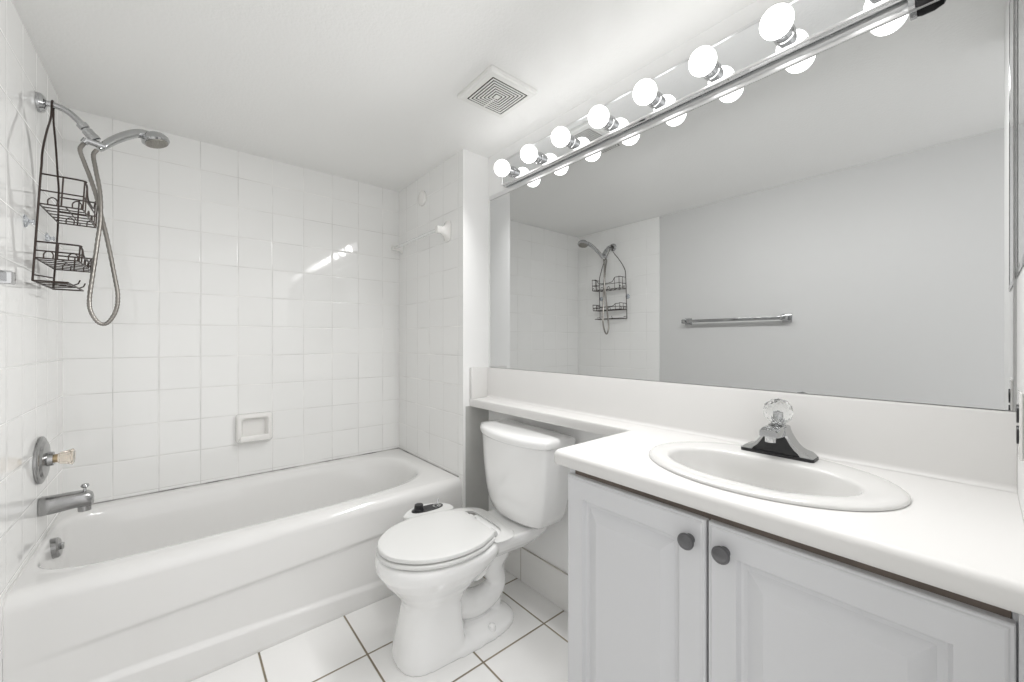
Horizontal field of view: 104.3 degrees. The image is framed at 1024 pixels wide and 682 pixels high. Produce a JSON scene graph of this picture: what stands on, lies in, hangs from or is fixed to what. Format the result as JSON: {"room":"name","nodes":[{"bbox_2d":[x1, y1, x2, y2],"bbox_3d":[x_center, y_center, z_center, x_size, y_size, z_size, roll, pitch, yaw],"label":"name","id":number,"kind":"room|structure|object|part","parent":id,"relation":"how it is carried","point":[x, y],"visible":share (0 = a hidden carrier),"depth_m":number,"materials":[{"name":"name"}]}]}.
{"room":"bathroom","nodes":[
{"label":"bathroom","id":0,"kind":"room"},
{"bbox_2d":[0,0,62,681],"bbox_3d":[-1.015,0.091,0.546,0.100,2.195,2.944,0,0,-40],"label":"wall","id":1,"kind":"structure","parent":0,"point":[31,313],"depth_m":1.28,"materials":[{"name":"white tile"}]},
{"bbox_2d":[0,270,15,284],"bbox_3d":[-0.985,-0.146,0.650,0.090,0.052,0.692,0,0,-40],"label":"towel bar","id":2,"kind":"object","parent":1,"relation":"attached to","point":[7,277],"visible":1,"depth_m":0.91,"materials":[{"name":"white ceramic"}]},
{"bbox_2d":[33,436,75,484],"bbox_3d":[-1.645,0.424,1.438,0.084,0.166,0.166,0,0,-40],"label":"shower valve","id":3,"kind":"object","parent":1,"relation":"attached to","point":[43,458],"visible":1,"depth_m":1.41,"materials":[{"name":"silver metal"}]},
{"bbox_3d":[-1.628,0.424,1.453,0.039,0.057,0.060,0,0,-40],"label":"handle","id":4,"kind":"part","parent":3,"relation":"part of","materials":[{"name":"beige plastic"}]},
{"bbox_2d":[37,483,93,516],"bbox_3d":[-1.626,0.581,1.454,0.133,0.100,0.058,0,0,-40],"label":"tub spout","id":5,"kind":"object","parent":1,"relation":"attached to","point":[83,500],"visible":1,"depth_m":1.44,"materials":[{"name":"silver metal"}]},
{"bbox_3d":[-1.592,0.545,1.483,0.024,0.028,0.024,0,0,-40],"label":"diverter knob","id":6,"kind":"part","parent":5,"relation":"part of","materials":[{"name":"silver metal"}]},
{"bbox_2d":[35,92,169,325],"bbox_3d":[-1.536,-0.463,1.524,0.147,0.816,0.376,0,0,30],"label":"shower","id":7,"kind":"object","parent":1,"relation":"attached to","point":[152,139],"visible":1,"depth_m":1.47,"materials":[{"name":"silver metal"}]},
{"bbox_2d":[23,100,97,290],"bbox_3d":[-1.603,-0.526,1.430,0.138,0.664,0.321,0,0,-40],"label":"shower caddy","id":8,"kind":"object","parent":7,"relation":"hanging from","point":[26,221],"visible":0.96,"depth_m":1.39,"materials":[{"name":"brown metal"}]},
{"bbox_2d":[23,214,34,226],"bbox_3d":[-1.558,-0.386,1.286,0.021,0.042,0.042,0,0,-40],"label":"cup","id":9,"kind":"object","parent":8,"relation":"on","point":[26,221],"depth_m":1.28,"materials":[{"name":"plastic"}]},
{"bbox_3d":[-1.636,-0.526,1.402,0.025,0.664,0.290,0,0,-40],"label":"hanger frame","id":10,"kind":"part","parent":8,"relation":"part of","materials":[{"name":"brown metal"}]},
{"bbox_2d":[45,232,54,243],"bbox_3d":[-1.738,-0.386,1.499,0.021,0.042,0.042,0,0,-40],"label":"cup","id":11,"kind":"object","parent":8,"relation":"on","point":[47,237],"depth_m":1.49,"materials":[{"name":"plastic"}]},
{"bbox_2d":[32,274,85,290],"bbox_3d":[-1.608,-0.205,1.426,0.097,0.024,0.289,0,0,-40],"label":"soap tray","id":12,"kind":"object","parent":8,"relation":"on","point":[62,284],"depth_m":1.39,"materials":[{"name":"brown metal"}]},
{"bbox_2d":[35,240,91,272],"bbox_3d":[-1.601,-0.298,1.432,0.110,0.059,0.290,0,0,-40],"label":"basket","id":13,"kind":"object","parent":8,"relation":"on","point":[81,252],"depth_m":1.38,"materials":[{"name":"brown metal"}]},
{"bbox_2d":[39,173,97,227],"bbox_3d":[-1.593,-0.499,1.438,0.112,0.104,0.290,0,0,-40],"label":"basket","id":14,"kind":"object","parent":8,"relation":"on","point":[85,199],"depth_m":1.40,"materials":[{"name":"brown metal"}]},
{"bbox_3d":[-1.615,-0.815,1.431,0.122,0.071,0.021,0,0,-40],"label":"shower arm","id":15,"kind":"part","parent":7,"relation":"part of","materials":[{"name":"silver metal"}]},
{"bbox_3d":[-1.523,-0.789,1.572,0.036,0.154,0.191,0,0,18],"label":"handle","id":16,"kind":"part","parent":7,"relation":"part of","materials":[{"name":"silver metal"}]},
{"bbox_3d":[-1.484,-0.823,1.661,0.072,0.028,0.076,0,0,-40],"label":"spray plate","id":17,"kind":"part","parent":7,"relation":"part of","materials":[{"name":"grey"}]},
{"bbox_2d":[63,107,398,502],"bbox_3d":[-1.313,0.091,2.286,1.886,2.195,0.100,0,0,-40],"label":"wall","id":18,"kind":"structure","parent":0,"point":[248,283],"depth_m":2.04,"materials":[{"name":"tile"}]},
{"bbox_2d":[236,411,272,442],"bbox_3d":[-1.379,0.464,2.132,0.166,0.150,0.049,0,0,-40],"label":"soap dish","id":19,"kind":"object","parent":18,"relation":"attached to","point":[250,427],"visible":1,"depth_m":2.13,"materials":[{"name":"white ceramic"}]},
{"bbox_2d":[93,448,458,503],"bbox_3d":[-1.103,0.723,1.912,1.518,0.008,0.746,0,0,-40],"label":"trim","id":20,"kind":"structure","parent":18,"relation":"attached to","point":[393,448],"depth_m":2.15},
{"bbox_2d":[191,570,567,681],"bbox_3d":[-0.365,1.239,1.160,1.886,0.100,3.044,0,0,-40],"label":"floor","id":21,"kind":"structure","parent":0,"point":[356,646],"depth_m":1.51,"materials":[{"name":"tile"}]},
{"bbox_2d":[3,448,461,681],"bbox_3d":[-1.094,0.955,1.897,1.519,0.466,0.776,0,0,-40],"label":"bathtub","id":22,"kind":"object","parent":21,"relation":"on","point":[182,584],"visible":0.85,"depth_m":1.54,"materials":[{"name":"white ceramic"}]},
{"bbox_3d":[-1.676,0.759,1.458,0.035,0.074,0.072,0,0,-40],"label":"overflow plate","id":23,"kind":"part","parent":22,"relation":"part of","materials":[{"name":"silver metal"}]},
{"bbox_3d":[-1.663,0.757,1.470,0.012,0.022,0.014,0,0,-40],"label":"drain lever","id":24,"kind":"part","parent":22,"relation":"part of","materials":[{"name":"silver metal"}]},
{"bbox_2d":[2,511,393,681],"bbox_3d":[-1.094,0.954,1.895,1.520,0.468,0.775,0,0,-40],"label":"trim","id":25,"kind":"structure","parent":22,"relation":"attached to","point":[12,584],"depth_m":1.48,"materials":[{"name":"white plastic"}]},
{"bbox_2d":[375,418,574,676],"bbox_3d":[-0.201,0.791,1.675,0.746,0.796,0.576,0,0,-36],"label":"toilet","id":26,"kind":"object","parent":21,"relation":"on","point":[430,559],"visible":1,"depth_m":1.58,"materials":[{"name":"white ceramic"}]},
{"bbox_3d":[-0.388,0.781,1.821,0.231,0.023,0.121,0,0,-36],"label":"control panel","id":27,"kind":"part","parent":26,"relation":"part of","materials":[{"name":"white plastic"}]},
{"bbox_3d":[-0.310,0.779,1.550,0.420,0.016,0.382,0,0,-36],"label":"seat","id":28,"kind":"part","parent":26,"relation":"part of","materials":[{"name":"white plastic"}]},
{"bbox_3d":[-0.309,0.758,1.550,0.413,0.019,0.376,0,0,-36],"label":"seat lid","id":29,"kind":"part","parent":26,"relation":"part of","materials":[{"name":"white plastic"}]},
{"bbox_3d":[-0.190,0.991,1.637,0.721,0.396,0.376,0,0,-36],"label":"bowl","id":30,"kind":"part","parent":26,"relation":"part of","materials":[{"name":"white ceramic"}]},
{"bbox_3d":[0.028,0.610,1.796,0.217,0.357,0.487,0,0,-36],"label":"tank","id":31,"kind":"part","parent":26,"relation":"part of","materials":[{"name":"white ceramic"}]},
{"bbox_3d":[0.028,0.414,1.796,0.234,0.043,0.502,0,0,-36],"label":"tank lid","id":32,"kind":"part","parent":26,"relation":"part of","materials":[{"name":"white ceramic"}]},
{"bbox_2d":[568,468,1023,681],"bbox_3d":[0.575,0.767,0.943,0.503,0.843,0.788,0,0,-40],"label":"vanity cabinet","id":33,"kind":"object","parent":21,"relation":"on","point":[660,589],"visible":0.97,"depth_m":0.76,"materials":[{"name":"white wood"}]},
{"bbox_3d":[0.279,0.720,0.957,0.020,0.708,0.374,0,0,-40],"label":"door","id":34,"kind":"part","parent":33,"relation":"part of","materials":[{"name":"white wood"}]},
{"bbox_3d":[0.363,0.413,0.824,0.026,0.034,0.034,0,0,-40],"label":"knob","id":35,"kind":"part","parent":33,"relation":"part of","materials":[{"name":"grey metal"}]},
{"bbox_3d":[0.407,0.413,0.771,0.026,0.034,0.034,0,0,-40],"label":"knob","id":36,"kind":"part","parent":33,"relation":"part of","materials":[{"name":"grey metal"}]},
{"bbox_2d":[469,367,1023,614],"bbox_3d":[0.257,0.242,1.336,0.507,0.203,1.798,0,0,-40],"label":"countertop","id":37,"kind":"structure","parent":33,"relation":"on","point":[960,531],"depth_m":0.89,"materials":[{"name":"white laminate"}]},
{"bbox_2d":[649,441,910,510],"bbox_3d":[0.581,0.369,0.940,0.400,0.150,0.514,0,0,-40],"label":"sink","id":38,"kind":"object","parent":37,"relation":"in","point":[824,484],"visible":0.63,"depth_m":0.93,"materials":[{"name":"white ceramic"}]},
{"bbox_2d":[741,398,818,462],"bbox_3d":[0.677,0.222,1.022,0.107,0.146,0.164,0,0,-40],"label":"faucet","id":39,"kind":"object","parent":38,"relation":"on","point":[776,438],"visible":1,"depth_m":1.01,"materials":[{"name":"silver metal"}]},
{"bbox_3d":[0.693,0.184,1.036,0.066,0.069,0.069,0,0,-40],"label":"handle","id":40,"kind":"part","parent":39,"relation":"part of","materials":[{"name":"clear glass"}]},
{"bbox_3d":[0.423,0.710,0.816,0.019,0.728,0.749,0,0,-40],"label":"frame","id":41,"kind":"part","parent":33,"relation":"part of","materials":[{"name":"white wood"}]},
{"bbox_3d":[0.527,0.720,0.662,0.020,0.708,0.387,0,0,-40],"label":"door","id":42,"kind":"part","parent":33,"relation":"part of","materials":[{"name":"white wood"}]},
{"bbox_2d":[11,0,756,191],"bbox_3d":[-0.365,-1.056,1.160,1.886,0.100,3.044,0,0,-40],"label":"ceiling","id":43,"kind":"structure","parent":0,"point":[364,91],"depth_m":1.43,"materials":[{"name":"white paint"}]},
{"bbox_2d":[457,65,536,117],"bbox_3d":[-0.060,-0.995,1.608,0.230,0.020,0.230,0,0,-40],"label":"ceiling vent","id":44,"kind":"object","parent":43,"relation":"in","point":[494,91],"visible":1,"depth_m":1.58,"materials":[{"name":"white plastic"}]},
{"bbox_2d":[469,78,525,112],"bbox_3d":[-0.062,-0.989,1.611,0.163,0.006,0.168,0,0,-40],"label":"grille","id":45,"kind":"object","parent":44,"relation":"attached to","point":[494,95],"depth_m":1.60,"materials":[{"name":"white plastic"}]},
{"bbox_2d":[399,149,488,514],"bbox_3d":[-0.446,0.091,2.436,0.166,2.195,0.788,0,0,-40],"label":"wall","id":46,"kind":"structure","parent":0,"point":[444,286],"depth_m":2.20,"materials":[{"name":"white tile"}]},
{"bbox_2d":[391,220,450,253],"bbox_3d":[-0.564,-0.606,2.391,0.071,0.120,0.632,0,0,-40],"label":"towel bar","id":47,"kind":"object","parent":46,"relation":"attached to","point":[445,230],"visible":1,"depth_m":2.19,"materials":[{"name":"white ceramic"}]},
{"bbox_3d":[-0.757,-0.606,2.620,0.071,0.054,0.032,0,0,-40],"label":"post","id":48,"kind":"part","parent":47,"relation":"part of","materials":[{"name":"white ceramic"}]},
{"bbox_3d":[-0.586,-0.608,2.389,0.019,0.018,0.560,0,0,-40],"label":"rod","id":49,"kind":"part","parent":47,"relation":"part of","materials":[{"name":"clear glass"}]},
{"bbox_3d":[-0.384,-0.606,2.177,0.071,0.120,0.072,0,0,-40],"label":"post","id":50,"kind":"part","parent":47,"relation":"part of","materials":[{"name":"white ceramic"}]},
{"bbox_2d":[418,191,426,205],"bbox_3d":[-0.549,-0.866,2.414,0.020,0.090,0.090,0,0,-40],"label":"round cover plate","id":51,"kind":"object","parent":46,"relation":"attached to","point":[422,196],"visible":1,"depth_m":2.40,"materials":[{"name":"white plastic"}]},
{"bbox_2d":[489,0,1016,573],"bbox_3d":[0.268,0.091,1.795,0.100,2.195,2.687,0,0,-40],"label":"wall","id":52,"kind":"structure","parent":0,"point":[551,545],"depth_m":1.70,"materials":[{"name":"white paint"}]},
{"bbox_2d":[504,547,567,612],"bbox_3d":[0.195,1.105,1.797,0.009,0.168,0.998,0,0,-40],"label":"baseboard","id":53,"kind":"structure","parent":52,"relation":"attached to","point":[543,577],"depth_m":1.86,"materials":[{"name":"tile"}]},
{"bbox_2d":[494,0,933,187],"bbox_3d":[0.419,-0.839,1.423,0.146,0.166,1.540,0,0,-40],"label":"vanity light bar","id":54,"kind":"object","parent":52,"relation":"attached to","point":[788,29],"visible":1,"depth_m":1.21,"materials":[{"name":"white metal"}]},
{"bbox_2d":[494,159,515,176],"bbox_3d":[-0.037,-0.836,1.934,0.106,0.077,0.077,0,0,-40],"label":"bulb","id":55,"kind":"object","parent":54,"relation":"attached to","point":[502,168],"depth_m":1.91,"materials":[{"name":"white glass"}]},
{"bbox_2d":[520,144,543,163],"bbox_3d":[0.086,-0.836,1.787,0.106,0.077,0.077,0,0,-40],"label":"bulb","id":56,"kind":"object","parent":54,"relation":"attached to","point":[529,154],"depth_m":1.76,"materials":[{"name":"white glass"}]},
{"bbox_2d":[551,126,575,148],"bbox_3d":[0.210,-0.836,1.640,0.106,0.077,0.077,0,0,-40],"label":"bulb","id":57,"kind":"object","parent":54,"relation":"attached to","point":[564,138],"depth_m":1.62,"materials":[{"name":"white glass"}]},
{"bbox_2d":[588,105,614,129],"bbox_3d":[0.334,-0.836,1.493,0.106,0.077,0.077,0,0,-40],"label":"bulb","id":58,"kind":"object","parent":54,"relation":"attached to","point":[600,117],"depth_m":1.47,"materials":[{"name":"white glass"}]},
{"bbox_2d":[633,79,661,107],"bbox_3d":[0.458,-0.836,1.346,0.106,0.077,0.077,0,0,-40],"label":"bulb","id":59,"kind":"object","parent":54,"relation":"attached to","point":[648,94],"depth_m":1.32,"materials":[{"name":"white glass"}]},
{"bbox_2d":[688,46,720,80],"bbox_3d":[0.581,-0.836,1.200,0.106,0.077,0.077,0,0,-40],"label":"bulb","id":60,"kind":"object","parent":54,"relation":"attached to","point":[705,62],"depth_m":1.18,"materials":[{"name":"white glass"}]},
{"bbox_2d":[759,3,795,45],"bbox_3d":[0.705,-0.836,1.053,0.106,0.077,0.077,0,0,-40],"label":"bulb","id":61,"kind":"object","parent":54,"relation":"attached to","point":[777,27],"depth_m":1.03,"materials":[{"name":"white glass"}]},
{"bbox_2d":[489,0,1013,410],"bbox_3d":[0.452,-0.322,1.490,0.010,0.930,1.775,0,0,-40],"label":"wall mirror","id":62,"kind":"object","parent":52,"relation":"attached to","point":[836,217],"visible":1,"depth_m":1.08,"materials":[{"name":"clear glass"}]},
{"bbox_2d":[487,367,1016,492],"bbox_3d":[0.438,0.224,1.489,0.031,0.158,1.798,0,0,-40],"label":"backsplash","id":63,"kind":"structure","parent":52,"relation":"attached to","point":[971,446],"depth_m":1.04,"materials":[{"name":"white laminate"}]},
{"bbox_2d":[1017,265,1023,521],"bbox_3d":[0.752,0.091,0.512,0.811,2.195,0.100,0,0,-40],"label":"wall","id":64,"kind":"structure","parent":0,"point":[1020,279],"depth_m":0.73,"materials":[{"name":"white paint"}]},
{"bbox_2d":[1015,0,1023,278],"bbox_3d":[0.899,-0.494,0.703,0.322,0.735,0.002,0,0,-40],"label":"medicine cabinet","id":65,"kind":"object","parent":64,"relation":"attached to","point":[1019,4],"visible":1,"depth_m":0.73,"materials":[{"name":"silver metal"}]},
{"bbox_2d":[1016,390,1022,460],"bbox_3d":[0.890,0.146,0.698,0.070,0.115,0.006,0,0,-40],"label":"wall outlet","id":66,"kind":"object","parent":64,"relation":"attached to","point":[1019,407],"visible":1,"depth_m":0.68,"materials":[{"name":"white plastic"}]},
{"bbox_2d":[1016,404,1018,422],"bbox_3d":[0.889,0.128,0.699,0.033,0.033,0.004,0,0,-40],"label":"receptacle","id":67,"kind":"object","parent":66,"relation":"attached to","point":[1017,405],"depth_m":0.69,"materials":[{"name":"black plastic"}]},
{"bbox_2d":[1016,425,1018,443],"bbox_3d":[0.889,0.165,0.699,0.033,0.033,0.004,0,0,-40],"label":"receptacle","id":68,"kind":"object","parent":66,"relation":"attached to","point":[1017,426],"depth_m":0.69,"materials":[{"name":"black plastic"}]}
]}

